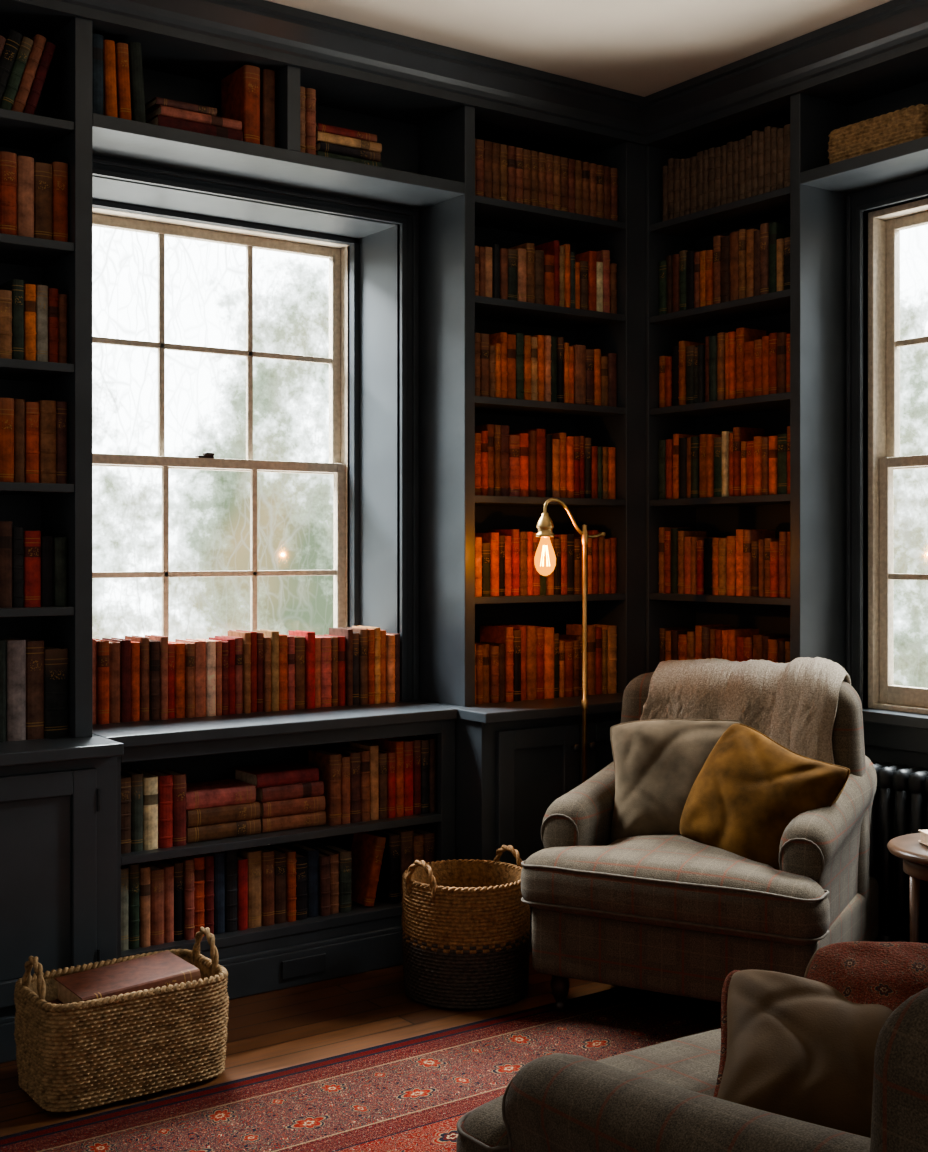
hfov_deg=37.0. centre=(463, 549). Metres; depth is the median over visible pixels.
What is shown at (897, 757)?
wall
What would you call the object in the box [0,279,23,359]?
book
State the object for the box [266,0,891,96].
ceiling
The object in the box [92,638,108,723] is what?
book
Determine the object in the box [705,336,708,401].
book
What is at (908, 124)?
basket
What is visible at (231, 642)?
book
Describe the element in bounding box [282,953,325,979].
vent
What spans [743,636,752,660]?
book
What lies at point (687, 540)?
book
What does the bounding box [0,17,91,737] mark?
bookcase
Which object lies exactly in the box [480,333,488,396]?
book
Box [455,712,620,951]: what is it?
base cabinet
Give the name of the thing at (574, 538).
book
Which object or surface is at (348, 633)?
book
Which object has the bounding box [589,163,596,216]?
book
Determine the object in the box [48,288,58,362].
book
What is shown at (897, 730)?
trim
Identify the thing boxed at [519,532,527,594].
book
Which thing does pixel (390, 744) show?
book
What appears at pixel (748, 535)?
book
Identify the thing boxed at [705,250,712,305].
book
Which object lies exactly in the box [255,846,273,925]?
book
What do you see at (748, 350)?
book
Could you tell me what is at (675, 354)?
book
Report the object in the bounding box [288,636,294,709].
book
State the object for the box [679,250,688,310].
book
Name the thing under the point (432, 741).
book
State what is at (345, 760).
book
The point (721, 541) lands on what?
book
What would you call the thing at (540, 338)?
book
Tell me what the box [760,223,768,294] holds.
book
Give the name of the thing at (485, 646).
book
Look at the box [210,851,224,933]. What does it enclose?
book
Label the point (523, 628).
book
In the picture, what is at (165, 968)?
book
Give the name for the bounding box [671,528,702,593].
book
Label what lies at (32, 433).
book
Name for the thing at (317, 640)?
book
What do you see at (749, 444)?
book
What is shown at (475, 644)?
book
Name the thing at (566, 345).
book
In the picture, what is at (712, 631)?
book
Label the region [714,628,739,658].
book
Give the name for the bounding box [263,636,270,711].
book
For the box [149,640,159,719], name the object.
book
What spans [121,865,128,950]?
book
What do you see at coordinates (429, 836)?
book
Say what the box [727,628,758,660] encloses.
book
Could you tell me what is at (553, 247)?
book
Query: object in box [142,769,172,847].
book
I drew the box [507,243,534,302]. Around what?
book
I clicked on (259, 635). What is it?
book
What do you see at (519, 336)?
book
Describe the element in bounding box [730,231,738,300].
book
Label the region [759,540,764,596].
book
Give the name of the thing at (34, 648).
book
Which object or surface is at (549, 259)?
book
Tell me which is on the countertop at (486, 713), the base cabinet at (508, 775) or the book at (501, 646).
the book at (501, 646)
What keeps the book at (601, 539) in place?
on the bookcase at (451, 616)
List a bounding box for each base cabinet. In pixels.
[0,756,116,1062]
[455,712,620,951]
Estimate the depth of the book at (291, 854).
4.26 m
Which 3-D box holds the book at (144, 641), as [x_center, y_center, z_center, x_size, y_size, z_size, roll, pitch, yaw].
[-1.008,0.394,4.280,0.027,0.253,0.141,0,0,-35]
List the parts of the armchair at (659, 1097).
armrest, backrest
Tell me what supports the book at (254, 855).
on the bookcase at (262, 959)
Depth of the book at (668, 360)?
5.03 m
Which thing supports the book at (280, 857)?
on the bookcase at (262, 959)
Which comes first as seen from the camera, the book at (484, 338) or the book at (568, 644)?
the book at (484, 338)
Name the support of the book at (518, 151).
on the bookcase at (451, 616)
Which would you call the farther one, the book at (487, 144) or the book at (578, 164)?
the book at (578, 164)
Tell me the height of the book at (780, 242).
0.181 m
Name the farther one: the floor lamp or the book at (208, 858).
the floor lamp
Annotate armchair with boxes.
[456,987,927,1151]
[521,672,878,1011]
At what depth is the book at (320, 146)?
4.39 m
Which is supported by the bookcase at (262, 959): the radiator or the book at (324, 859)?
the book at (324, 859)
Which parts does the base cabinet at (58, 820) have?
door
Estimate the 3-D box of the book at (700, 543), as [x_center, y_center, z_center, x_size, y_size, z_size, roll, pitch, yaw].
[0.882,0.061,4.941,0.132,0.192,0.030,0,0,-35]
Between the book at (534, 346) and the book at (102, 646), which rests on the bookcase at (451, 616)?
the book at (534, 346)
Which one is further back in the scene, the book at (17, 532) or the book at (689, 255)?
the book at (689, 255)
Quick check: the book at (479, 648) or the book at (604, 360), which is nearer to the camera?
the book at (479, 648)
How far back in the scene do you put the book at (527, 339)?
4.81 m
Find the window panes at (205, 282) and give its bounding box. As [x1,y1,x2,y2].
[92,224,927,687]
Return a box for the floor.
[0,952,621,1136]
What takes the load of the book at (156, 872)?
on the bookcase at (262, 959)
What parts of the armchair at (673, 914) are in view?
leg, armrest, seat, backrest, armrest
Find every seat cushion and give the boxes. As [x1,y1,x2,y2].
[456,1028,720,1151]
[521,834,829,945]
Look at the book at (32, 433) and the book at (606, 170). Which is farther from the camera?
the book at (606, 170)
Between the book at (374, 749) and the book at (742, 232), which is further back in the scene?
the book at (742, 232)
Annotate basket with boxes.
[14,926,229,1111]
[401,845,530,1009]
[827,104,927,163]
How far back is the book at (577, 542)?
4.94 m
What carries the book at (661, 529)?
on the bookcase at (813, 309)
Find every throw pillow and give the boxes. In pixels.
[610,719,741,842]
[680,723,849,869]
[713,969,892,1137]
[804,941,927,1010]
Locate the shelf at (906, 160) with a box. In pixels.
[800,136,927,193]
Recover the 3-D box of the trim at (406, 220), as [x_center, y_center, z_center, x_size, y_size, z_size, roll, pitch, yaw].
[-0.760,-0.330,4.575,1.268,1.700,0.334,0,0,-35]
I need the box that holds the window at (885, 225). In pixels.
[868,198,927,714]
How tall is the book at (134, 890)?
0.242 m
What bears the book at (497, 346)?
on the bookcase at (451, 616)
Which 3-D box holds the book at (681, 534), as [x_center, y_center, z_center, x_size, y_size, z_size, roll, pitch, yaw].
[0.823,0.044,5.016,0.123,0.225,0.031,0,0,-35]
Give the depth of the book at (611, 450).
5.03 m
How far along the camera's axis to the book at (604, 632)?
5.01 m
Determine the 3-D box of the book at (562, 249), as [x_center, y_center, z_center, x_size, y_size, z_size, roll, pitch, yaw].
[0.305,-0.961,4.958,0.027,0.223,0.158,0,0,-35]
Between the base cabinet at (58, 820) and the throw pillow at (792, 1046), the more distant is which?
the base cabinet at (58, 820)
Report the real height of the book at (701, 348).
0.209 m
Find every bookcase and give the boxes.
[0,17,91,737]
[117,719,454,999]
[418,105,644,706]
[645,93,848,672]
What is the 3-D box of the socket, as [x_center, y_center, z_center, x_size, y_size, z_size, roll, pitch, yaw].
[0.260,-0.081,4.443,0.064,0.079,0.064,0,0,-35]
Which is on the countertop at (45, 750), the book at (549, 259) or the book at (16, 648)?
the book at (16, 648)
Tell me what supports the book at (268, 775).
on the book at (316, 788)
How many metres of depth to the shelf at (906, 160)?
4.33 m
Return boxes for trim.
[0,0,645,159]
[92,155,418,700]
[644,0,927,155]
[846,173,927,708]
[862,708,927,753]
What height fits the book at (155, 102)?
0.022 m
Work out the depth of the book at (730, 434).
4.78 m
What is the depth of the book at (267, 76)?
4.23 m
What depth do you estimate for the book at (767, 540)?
4.65 m
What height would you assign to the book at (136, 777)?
0.220 m
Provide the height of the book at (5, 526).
0.235 m
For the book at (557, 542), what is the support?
on the bookcase at (451, 616)
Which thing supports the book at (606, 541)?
on the bookcase at (451, 616)
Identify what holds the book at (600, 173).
on the bookcase at (451, 616)
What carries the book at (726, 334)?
on the bookcase at (813, 309)
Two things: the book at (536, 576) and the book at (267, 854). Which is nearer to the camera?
the book at (267, 854)
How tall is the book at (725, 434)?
0.228 m
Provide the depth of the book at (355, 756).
4.40 m
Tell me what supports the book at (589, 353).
on the bookcase at (451, 616)
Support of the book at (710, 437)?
on the bookcase at (813, 309)
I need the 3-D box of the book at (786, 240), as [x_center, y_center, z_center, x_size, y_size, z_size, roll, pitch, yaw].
[1.113,-0.941,4.609,0.125,0.181,0.035,0,0,-35]
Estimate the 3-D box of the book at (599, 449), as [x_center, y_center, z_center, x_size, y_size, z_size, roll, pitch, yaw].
[0.450,-0.278,5.065,0.024,0.190,0.158,0,0,-35]
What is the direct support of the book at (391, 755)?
on the bookcase at (262, 959)
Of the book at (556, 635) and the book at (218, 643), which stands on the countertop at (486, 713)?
the book at (556, 635)
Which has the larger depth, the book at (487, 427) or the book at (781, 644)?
the book at (487, 427)
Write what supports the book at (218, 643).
on the window sill
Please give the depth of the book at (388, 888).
4.49 m
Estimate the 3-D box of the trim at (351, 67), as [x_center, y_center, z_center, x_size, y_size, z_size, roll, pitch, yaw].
[-1.049,-1.542,3.963,4.070,0.134,0.380,0,0,-35]
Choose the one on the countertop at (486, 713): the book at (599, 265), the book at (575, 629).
the book at (575, 629)
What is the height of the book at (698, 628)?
0.252 m
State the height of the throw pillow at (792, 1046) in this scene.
0.277 m
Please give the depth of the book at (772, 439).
4.63 m
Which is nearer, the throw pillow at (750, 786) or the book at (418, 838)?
the throw pillow at (750, 786)
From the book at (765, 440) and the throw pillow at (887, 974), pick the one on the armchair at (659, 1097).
the throw pillow at (887, 974)
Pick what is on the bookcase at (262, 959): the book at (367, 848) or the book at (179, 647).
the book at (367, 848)
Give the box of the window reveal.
[92,177,396,633]
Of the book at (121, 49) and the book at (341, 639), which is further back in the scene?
the book at (341, 639)
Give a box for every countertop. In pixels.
[0,734,123,766]
[408,693,622,723]
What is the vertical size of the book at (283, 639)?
0.244 m
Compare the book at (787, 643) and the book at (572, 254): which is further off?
the book at (572, 254)
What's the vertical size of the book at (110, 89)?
0.226 m
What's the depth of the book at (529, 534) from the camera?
4.81 m
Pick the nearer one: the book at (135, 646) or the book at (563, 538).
the book at (135, 646)
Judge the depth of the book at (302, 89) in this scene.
4.29 m
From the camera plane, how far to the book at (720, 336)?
4.81 m
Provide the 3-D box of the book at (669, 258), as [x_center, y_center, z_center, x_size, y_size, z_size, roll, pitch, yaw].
[0.798,-0.959,5.072,0.144,0.217,0.027,0,0,-35]
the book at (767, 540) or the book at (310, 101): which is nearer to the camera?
the book at (310, 101)
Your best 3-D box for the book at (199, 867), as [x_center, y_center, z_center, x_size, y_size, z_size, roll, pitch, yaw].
[-0.815,1.025,4.144,0.035,0.235,0.136,0,0,-35]
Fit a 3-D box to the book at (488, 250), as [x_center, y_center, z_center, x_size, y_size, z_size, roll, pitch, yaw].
[0.043,-0.940,4.774,0.034,0.179,0.154,0,0,-35]
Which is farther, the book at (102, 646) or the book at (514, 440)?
the book at (514, 440)
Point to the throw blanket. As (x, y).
(794, 703)
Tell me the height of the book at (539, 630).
0.249 m
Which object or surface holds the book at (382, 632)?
on the window sill
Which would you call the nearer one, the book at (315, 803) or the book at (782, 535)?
the book at (315, 803)
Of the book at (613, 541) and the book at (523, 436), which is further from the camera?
the book at (613, 541)
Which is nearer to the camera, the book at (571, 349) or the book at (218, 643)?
the book at (218, 643)
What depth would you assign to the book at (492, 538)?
4.72 m
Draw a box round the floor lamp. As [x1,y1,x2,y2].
[534,498,605,782]
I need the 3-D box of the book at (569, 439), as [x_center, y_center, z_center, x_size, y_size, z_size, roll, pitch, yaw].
[0.344,-0.292,4.965,0.029,0.219,0.136,0,0,-35]
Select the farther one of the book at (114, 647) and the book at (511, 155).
the book at (511, 155)
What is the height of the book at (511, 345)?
0.225 m
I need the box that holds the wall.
[864,198,927,769]
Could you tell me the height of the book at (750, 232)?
0.240 m
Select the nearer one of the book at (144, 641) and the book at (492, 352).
the book at (144, 641)
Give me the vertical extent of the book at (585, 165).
0.200 m
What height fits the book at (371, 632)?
0.251 m
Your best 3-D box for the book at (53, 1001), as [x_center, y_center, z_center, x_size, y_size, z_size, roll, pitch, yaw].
[-0.855,1.145,3.448,0.310,0.050,0.210,0,0,-38]
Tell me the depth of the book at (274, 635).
4.47 m
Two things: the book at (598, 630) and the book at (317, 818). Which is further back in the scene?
the book at (598, 630)
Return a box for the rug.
[0,987,720,1151]
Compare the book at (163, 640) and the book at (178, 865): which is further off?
the book at (163, 640)
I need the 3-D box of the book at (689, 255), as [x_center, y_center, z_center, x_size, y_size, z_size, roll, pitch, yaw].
[0.856,-0.957,4.981,0.134,0.214,0.038,0,0,-35]
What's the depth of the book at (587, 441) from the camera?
4.96 m
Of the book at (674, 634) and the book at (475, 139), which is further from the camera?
the book at (674, 634)
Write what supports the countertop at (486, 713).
on the base cabinet at (508, 775)
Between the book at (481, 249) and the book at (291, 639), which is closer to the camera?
the book at (291, 639)
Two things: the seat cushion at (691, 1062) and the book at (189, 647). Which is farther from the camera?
the book at (189, 647)
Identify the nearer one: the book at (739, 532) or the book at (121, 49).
the book at (121, 49)
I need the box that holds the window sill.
[92,701,456,747]
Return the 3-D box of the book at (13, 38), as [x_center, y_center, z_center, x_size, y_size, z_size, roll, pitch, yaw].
[-1.287,-1.301,3.818,0.102,0.230,0.152,0,0,-35]
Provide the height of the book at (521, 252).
0.191 m
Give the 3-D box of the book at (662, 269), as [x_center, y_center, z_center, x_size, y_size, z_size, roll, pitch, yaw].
[0.778,-0.952,5.100,0.148,0.204,0.041,0,0,-35]
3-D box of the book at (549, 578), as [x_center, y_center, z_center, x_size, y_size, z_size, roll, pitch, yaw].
[0.272,0.053,4.914,0.025,0.207,0.132,0,0,-35]
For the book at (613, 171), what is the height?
0.200 m
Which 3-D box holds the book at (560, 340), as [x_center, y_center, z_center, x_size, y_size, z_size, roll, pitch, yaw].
[0.308,-0.632,4.942,0.024,0.235,0.133,0,0,-35]
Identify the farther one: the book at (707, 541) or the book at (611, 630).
the book at (611, 630)
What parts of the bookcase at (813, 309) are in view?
corner post, shelf, shelf, shelf, shelf, shelf, panel, panel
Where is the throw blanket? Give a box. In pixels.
[640,657,850,763]
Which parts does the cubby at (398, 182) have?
panel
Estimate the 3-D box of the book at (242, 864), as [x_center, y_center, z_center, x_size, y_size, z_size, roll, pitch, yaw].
[-0.706,1.036,4.231,0.032,0.211,0.156,0,0,-35]
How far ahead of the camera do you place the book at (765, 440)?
4.65 m
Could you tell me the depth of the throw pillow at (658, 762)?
4.08 m
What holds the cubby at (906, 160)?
attached to the wall
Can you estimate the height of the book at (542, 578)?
0.203 m
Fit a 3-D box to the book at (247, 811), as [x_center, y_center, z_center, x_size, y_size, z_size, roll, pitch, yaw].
[-0.764,0.793,4.215,0.236,0.050,0.170,0,0,-36]
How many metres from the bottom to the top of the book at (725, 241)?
0.234 m
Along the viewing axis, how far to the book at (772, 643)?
4.62 m
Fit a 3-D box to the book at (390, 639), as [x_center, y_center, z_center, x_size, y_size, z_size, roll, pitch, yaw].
[-0.287,0.405,4.791,0.027,0.230,0.158,0,0,-35]
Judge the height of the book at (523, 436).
0.220 m
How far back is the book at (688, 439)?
4.95 m
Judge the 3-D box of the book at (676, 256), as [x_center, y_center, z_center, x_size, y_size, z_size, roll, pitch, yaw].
[0.809,-0.958,5.040,0.122,0.216,0.033,0,0,-35]
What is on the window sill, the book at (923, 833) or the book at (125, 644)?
the book at (125, 644)
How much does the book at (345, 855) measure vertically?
0.190 m
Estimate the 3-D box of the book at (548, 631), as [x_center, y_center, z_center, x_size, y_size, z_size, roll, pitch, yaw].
[0.266,0.396,4.910,0.040,0.247,0.135,0,0,-35]
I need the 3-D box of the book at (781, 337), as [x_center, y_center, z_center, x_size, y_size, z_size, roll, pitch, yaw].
[1.100,-0.618,4.634,0.133,0.205,0.036,0,0,-35]
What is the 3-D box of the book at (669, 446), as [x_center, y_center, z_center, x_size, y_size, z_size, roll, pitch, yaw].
[0.797,-0.292,5.071,0.149,0.218,0.030,0,0,-35]
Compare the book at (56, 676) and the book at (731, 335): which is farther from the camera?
the book at (731, 335)
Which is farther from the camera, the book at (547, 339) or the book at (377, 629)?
the book at (547, 339)
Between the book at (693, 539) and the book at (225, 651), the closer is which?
the book at (225, 651)
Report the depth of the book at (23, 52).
3.78 m
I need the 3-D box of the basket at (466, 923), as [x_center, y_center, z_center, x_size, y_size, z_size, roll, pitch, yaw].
[0.006,1.109,4.152,0.382,0.415,0.392,0,0,32]
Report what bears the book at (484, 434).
on the bookcase at (451, 616)
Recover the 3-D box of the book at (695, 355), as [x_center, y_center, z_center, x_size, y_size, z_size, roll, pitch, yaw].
[0.878,-0.617,4.962,0.147,0.203,0.026,0,0,-35]
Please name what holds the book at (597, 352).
on the bookcase at (451, 616)
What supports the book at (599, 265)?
on the bookcase at (451, 616)
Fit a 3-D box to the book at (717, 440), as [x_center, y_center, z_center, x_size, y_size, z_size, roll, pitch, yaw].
[0.932,-0.288,4.871,0.125,0.210,0.042,0,0,-35]
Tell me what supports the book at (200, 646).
on the window sill
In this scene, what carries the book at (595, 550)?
on the bookcase at (451, 616)
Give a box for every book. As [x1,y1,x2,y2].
[0,29,21,102]
[0,35,5,56]
[0,36,32,109]
[0,151,16,234]
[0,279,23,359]
[0,290,11,358]
[0,398,13,481]
[0,521,11,607]
[0,639,6,741]
[3,637,25,740]
[11,34,46,111]
[12,527,23,607]
[14,399,24,481]
[17,156,33,237]
[23,42,55,113]
[24,284,35,360]
[24,531,40,606]
[25,402,39,482]
[26,638,43,739]
[34,162,52,239]
[36,285,47,361]
[36,400,56,482]
[44,645,68,737]
[47,1000,59,1003]
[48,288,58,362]
[50,162,67,241]
[54,537,66,606]
[55,951,200,1003]
[56,401,66,483]
[58,294,67,362]
[92,33,103,114]
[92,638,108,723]
[92,639,95,724]
[102,637,130,721]
[104,40,117,117]
[109,641,119,722]
[115,43,131,119]
[121,768,142,851]
[121,774,130,853]
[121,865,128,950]
[125,635,148,720]
[125,863,139,948]
[128,42,145,122]
[131,641,139,720]
[137,770,157,849]
[139,863,149,947]
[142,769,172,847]
[143,862,163,944]
[145,97,216,115]
[145,635,167,719]
[146,105,241,129]
[146,114,242,140]
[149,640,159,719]
[150,860,173,942]
[160,768,185,845]
[162,858,182,940]
[168,641,184,717]
[168,643,174,718]
[171,641,194,717]
[175,639,205,716]
[176,856,194,939]
[186,779,255,809]
[186,801,259,827]
[186,819,260,842]
[189,855,204,937]
[196,639,215,715]
[201,853,213,934]
[205,639,221,715]
[209,637,234,713]
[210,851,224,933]
[215,635,242,713]
[221,65,259,143]
[222,641,228,714]
[224,850,237,931]
[228,631,250,712]
[229,630,256,712]
[234,762,318,787]
[237,847,261,927]
[237,855,247,929]
[253,629,278,710]
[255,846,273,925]
[256,780,323,801]
[257,632,262,711]
[257,795,325,817]
[259,810,325,832]
[260,69,274,146]
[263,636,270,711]
[266,846,286,923]
[269,844,296,921]
[279,634,287,710]
[287,842,318,917]
[288,630,314,708]
[288,635,304,708]
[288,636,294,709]
[296,852,307,919]
[300,86,305,152]
[305,88,315,154]
[308,749,341,825]
[315,635,337,705]
[315,636,331,706]
[315,637,320,707]
[316,123,376,141]
[316,131,381,152]
[316,141,380,161]
[316,150,381,166]
[317,846,338,913]
[319,852,330,915]
[320,844,351,912]
[323,634,344,705]
[328,747,360,822]
[329,628,352,705]
[339,627,367,704]
[339,745,369,821]
[341,754,349,823]
[349,741,378,819]
[351,832,385,906]
[352,626,380,703]
[352,627,374,703]
[353,632,358,704]
[369,829,399,903]
[372,738,403,816]
[379,748,395,817]
[379,751,386,818]
[380,630,385,702]
[385,827,413,901]
[386,633,399,701]
[386,634,394,702]
[392,737,412,815]
[397,737,420,814]
[405,826,434,862]
[406,735,435,812]
[407,736,428,813]
[414,832,423,860]
[475,139,475,194]
[475,246,478,295]
[475,333,480,395]
[475,424,493,495]
[475,431,487,495]
[475,433,481,494]
[475,533,498,595]
[475,537,481,596]
[475,642,504,701]
[475,643,488,702]
[475,644,476,703]
[476,139,483,195]
[476,644,482,703]
[479,247,484,296]
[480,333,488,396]
[480,625,513,701]
[482,543,489,595]
[484,141,491,197]
[485,247,491,296]
[486,244,499,298]
[488,529,519,595]
[489,332,507,397]
[489,345,495,396]
[489,645,498,702]
[490,343,500,397]
[492,143,499,198]
[494,425,500,495]
[494,624,525,699]
[499,535,504,595]
[500,144,507,200]
[500,248,507,299]
[501,425,509,495]
[501,624,535,699]
[505,536,511,595]
[507,146,515,201]
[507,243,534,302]
[507,334,515,398]
[508,249,517,300]
[509,431,536,496]
[509,433,527,496]
[509,435,519,495]
[511,333,523,399]
[513,629,520,700]
[514,248,525,301]
[514,429,545,496]
[515,148,522,203]
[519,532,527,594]
[523,149,530,204]
[524,335,530,399]
[527,532,532,594]
[531,151,538,205]
[531,335,543,400]
[531,337,537,400]
[533,533,539,594]
[535,240,559,305]
[535,250,544,303]
[536,626,553,698]
[536,627,543,698]
[538,152,545,207]
[540,537,545,594]
[544,255,553,305]
[544,335,550,401]
[546,154,553,208]
[546,434,551,496]
[546,537,553,594]
[549,433,565,497]
[551,336,556,401]
[552,439,559,497]
[553,156,560,209]
[554,534,573,593]
[554,535,566,594]
[554,539,560,594]
[554,633,559,697]
[557,337,563,402]
[559,634,581,695]
[559,639,579,695]
[559,640,564,696]
[560,157,567,211]
[560,244,569,307]
[560,246,564,306]
[564,343,568,402]
[565,641,572,696]
[566,436,573,497]
[566,624,594,694]
[568,159,574,212]
[569,346,573,402]
[569,530,598,593]
[570,252,574,307]
[572,345,585,403]
[573,436,579,497]
[574,537,591,593]
[574,538,587,593]
[574,539,580,593]
[575,160,582,213]
[575,251,595,310]
[575,262,579,308]
[578,436,584,497]
[579,261,588,309]
[582,162,589,215]
[584,438,590,497]
[586,349,593,404]
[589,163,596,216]
[591,349,600,405]
[591,446,596,498]
[592,624,616,693]
[595,627,601,693]
[596,250,609,312]
[596,262,602,311]
[597,165,603,217]
[597,447,602,498]
[598,533,603,593]
[601,353,616,406]
[601,356,607,405]
[602,447,607,498]
[602,629,606,693]
[603,166,610,218]
[604,538,616,592]
[604,539,609,592]
[608,447,615,498]
[610,168,617,220]
[610,263,616,313]
[658,260,666,314]
[658,440,665,498]
[658,527,685,592]
[659,356,671,407]
[659,627,687,662]
[664,531,670,592]
[665,357,671,406]
[665,629,692,660]
[666,439,672,498]
[667,255,672,312]
[671,346,678,405]
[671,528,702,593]
[671,630,694,659]
[672,434,698,498]
[673,254,678,311]
[677,531,706,593]
[678,341,704,404]
[678,634,686,659]
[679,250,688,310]
[679,438,686,498]
[684,537,690,593]
[686,251,697,309]
[686,345,697,403]
[687,437,690,497]
[687,631,694,659]
[691,436,698,497]
[691,537,720,593]
[693,347,697,402]
[694,252,699,307]
[695,624,729,658]
[696,540,703,593]
[698,345,704,402]
[699,434,717,497]
[700,250,705,306]
[702,626,732,658]
[704,538,711,594]
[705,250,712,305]
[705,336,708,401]
[706,434,721,496]
[709,335,716,401]
[710,628,740,658]
[712,538,717,594]
[713,235,724,303]
[714,437,721,496]
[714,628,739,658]
[717,332,724,400]
[718,538,725,594]
[720,236,729,302]
[722,431,732,496]
[722,630,726,658]
[725,333,727,399]
[726,536,735,595]
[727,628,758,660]
[728,331,735,398]
[729,433,732,495]
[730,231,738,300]
[733,427,764,495]
[735,328,765,397]
[735,529,757,595]
[737,636,750,661]
[738,229,747,298]
[741,441,746,495]
[743,341,753,396]
[743,530,774,595]
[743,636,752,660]
[746,229,756,297]
[746,441,753,495]
[751,541,758,595]
[752,633,785,659]
[754,230,759,295]
[754,339,761,395]
[754,436,765,494]
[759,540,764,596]
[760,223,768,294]
[762,336,768,394]
[762,437,768,494]
[763,635,789,659]
[764,538,778,596]
[768,638,789,662]
[769,222,789,292]
[769,333,776,393]
[769,436,776,494]
[769,542,778,596]
[777,238,783,290]
[777,332,788,392]
[777,434,786,493]
[778,640,789,662]
[779,532,786,596]
[784,237,789,289]
[784,641,789,662]
[786,333,789,391]
[787,426,789,493]
[787,532,789,597]
[918,830,927,845]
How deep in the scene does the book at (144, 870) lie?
3.99 m
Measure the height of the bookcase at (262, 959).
0.764 m
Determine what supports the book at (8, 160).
on the bookcase at (59, 129)
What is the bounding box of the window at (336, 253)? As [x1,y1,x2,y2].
[92,207,349,640]
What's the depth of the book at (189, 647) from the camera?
4.30 m
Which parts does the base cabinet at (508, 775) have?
door, knob, knob, door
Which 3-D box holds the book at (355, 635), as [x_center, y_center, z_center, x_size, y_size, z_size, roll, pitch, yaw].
[-0.406,0.399,4.714,0.029,0.241,0.158,0,0,-35]
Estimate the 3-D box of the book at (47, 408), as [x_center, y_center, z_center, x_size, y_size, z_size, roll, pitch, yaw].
[-1.190,-0.298,3.893,0.046,0.230,0.160,0,0,-35]
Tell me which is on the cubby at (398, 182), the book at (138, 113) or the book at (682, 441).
the book at (138, 113)
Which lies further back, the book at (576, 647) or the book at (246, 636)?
the book at (576, 647)
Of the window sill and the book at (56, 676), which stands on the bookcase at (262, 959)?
the window sill
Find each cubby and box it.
[92,65,464,209]
[800,81,927,193]
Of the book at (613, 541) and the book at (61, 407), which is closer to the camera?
the book at (61, 407)
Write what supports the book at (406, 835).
on the bookcase at (262, 959)
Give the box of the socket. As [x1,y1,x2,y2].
[535,512,554,536]
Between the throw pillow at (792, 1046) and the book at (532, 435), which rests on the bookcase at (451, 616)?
the book at (532, 435)
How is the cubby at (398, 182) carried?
attached to the window reveal
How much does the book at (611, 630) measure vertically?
0.244 m
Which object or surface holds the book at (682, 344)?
on the bookcase at (813, 309)
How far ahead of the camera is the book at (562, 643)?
4.90 m
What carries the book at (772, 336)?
on the bookcase at (813, 309)
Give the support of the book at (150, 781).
on the bookcase at (262, 959)
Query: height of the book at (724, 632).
0.242 m
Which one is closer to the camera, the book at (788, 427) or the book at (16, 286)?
the book at (16, 286)
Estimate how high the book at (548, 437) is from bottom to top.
0.222 m
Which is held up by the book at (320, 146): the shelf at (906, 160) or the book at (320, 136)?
the book at (320, 136)
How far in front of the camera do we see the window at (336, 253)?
4.83 m
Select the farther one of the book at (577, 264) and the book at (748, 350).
the book at (577, 264)
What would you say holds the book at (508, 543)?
on the bookcase at (451, 616)
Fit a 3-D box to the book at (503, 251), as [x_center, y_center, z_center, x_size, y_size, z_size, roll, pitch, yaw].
[0.100,-0.940,4.800,0.029,0.180,0.148,0,0,-35]
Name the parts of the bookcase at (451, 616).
panel, panel, shelf, shelf, shelf, shelf, shelf, corner post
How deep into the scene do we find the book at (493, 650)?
4.72 m
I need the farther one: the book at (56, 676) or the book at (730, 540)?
the book at (730, 540)
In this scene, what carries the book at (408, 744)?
on the bookcase at (262, 959)
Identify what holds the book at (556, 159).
on the bookcase at (451, 616)
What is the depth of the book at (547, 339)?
4.85 m
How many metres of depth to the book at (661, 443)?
5.05 m
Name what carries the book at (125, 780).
on the bookcase at (262, 959)
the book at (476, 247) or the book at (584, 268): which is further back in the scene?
the book at (584, 268)
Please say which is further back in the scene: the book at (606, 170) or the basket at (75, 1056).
the book at (606, 170)
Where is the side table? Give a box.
[887,833,927,942]
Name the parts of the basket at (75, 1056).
handle, handle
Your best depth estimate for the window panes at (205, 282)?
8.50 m
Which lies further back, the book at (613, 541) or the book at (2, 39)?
the book at (613, 541)
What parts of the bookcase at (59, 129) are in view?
panel, shelf, shelf, shelf, shelf, shelf, panel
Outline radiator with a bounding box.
[870,760,927,943]
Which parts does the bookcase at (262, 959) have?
panel, shelf, shelf, panel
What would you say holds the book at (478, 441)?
on the bookcase at (451, 616)
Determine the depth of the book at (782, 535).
4.59 m
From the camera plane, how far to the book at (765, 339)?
4.65 m
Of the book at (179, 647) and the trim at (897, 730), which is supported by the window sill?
the book at (179, 647)
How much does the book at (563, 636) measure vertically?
0.211 m
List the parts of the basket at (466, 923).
handle, handle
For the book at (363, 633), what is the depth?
4.66 m
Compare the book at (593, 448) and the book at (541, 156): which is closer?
the book at (541, 156)
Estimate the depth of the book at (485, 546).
4.70 m
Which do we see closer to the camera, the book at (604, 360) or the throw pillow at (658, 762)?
the throw pillow at (658, 762)
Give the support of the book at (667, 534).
on the bookcase at (813, 309)
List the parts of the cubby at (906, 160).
panel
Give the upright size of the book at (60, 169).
0.226 m
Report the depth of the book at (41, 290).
3.82 m
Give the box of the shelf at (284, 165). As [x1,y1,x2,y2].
[92,113,464,209]

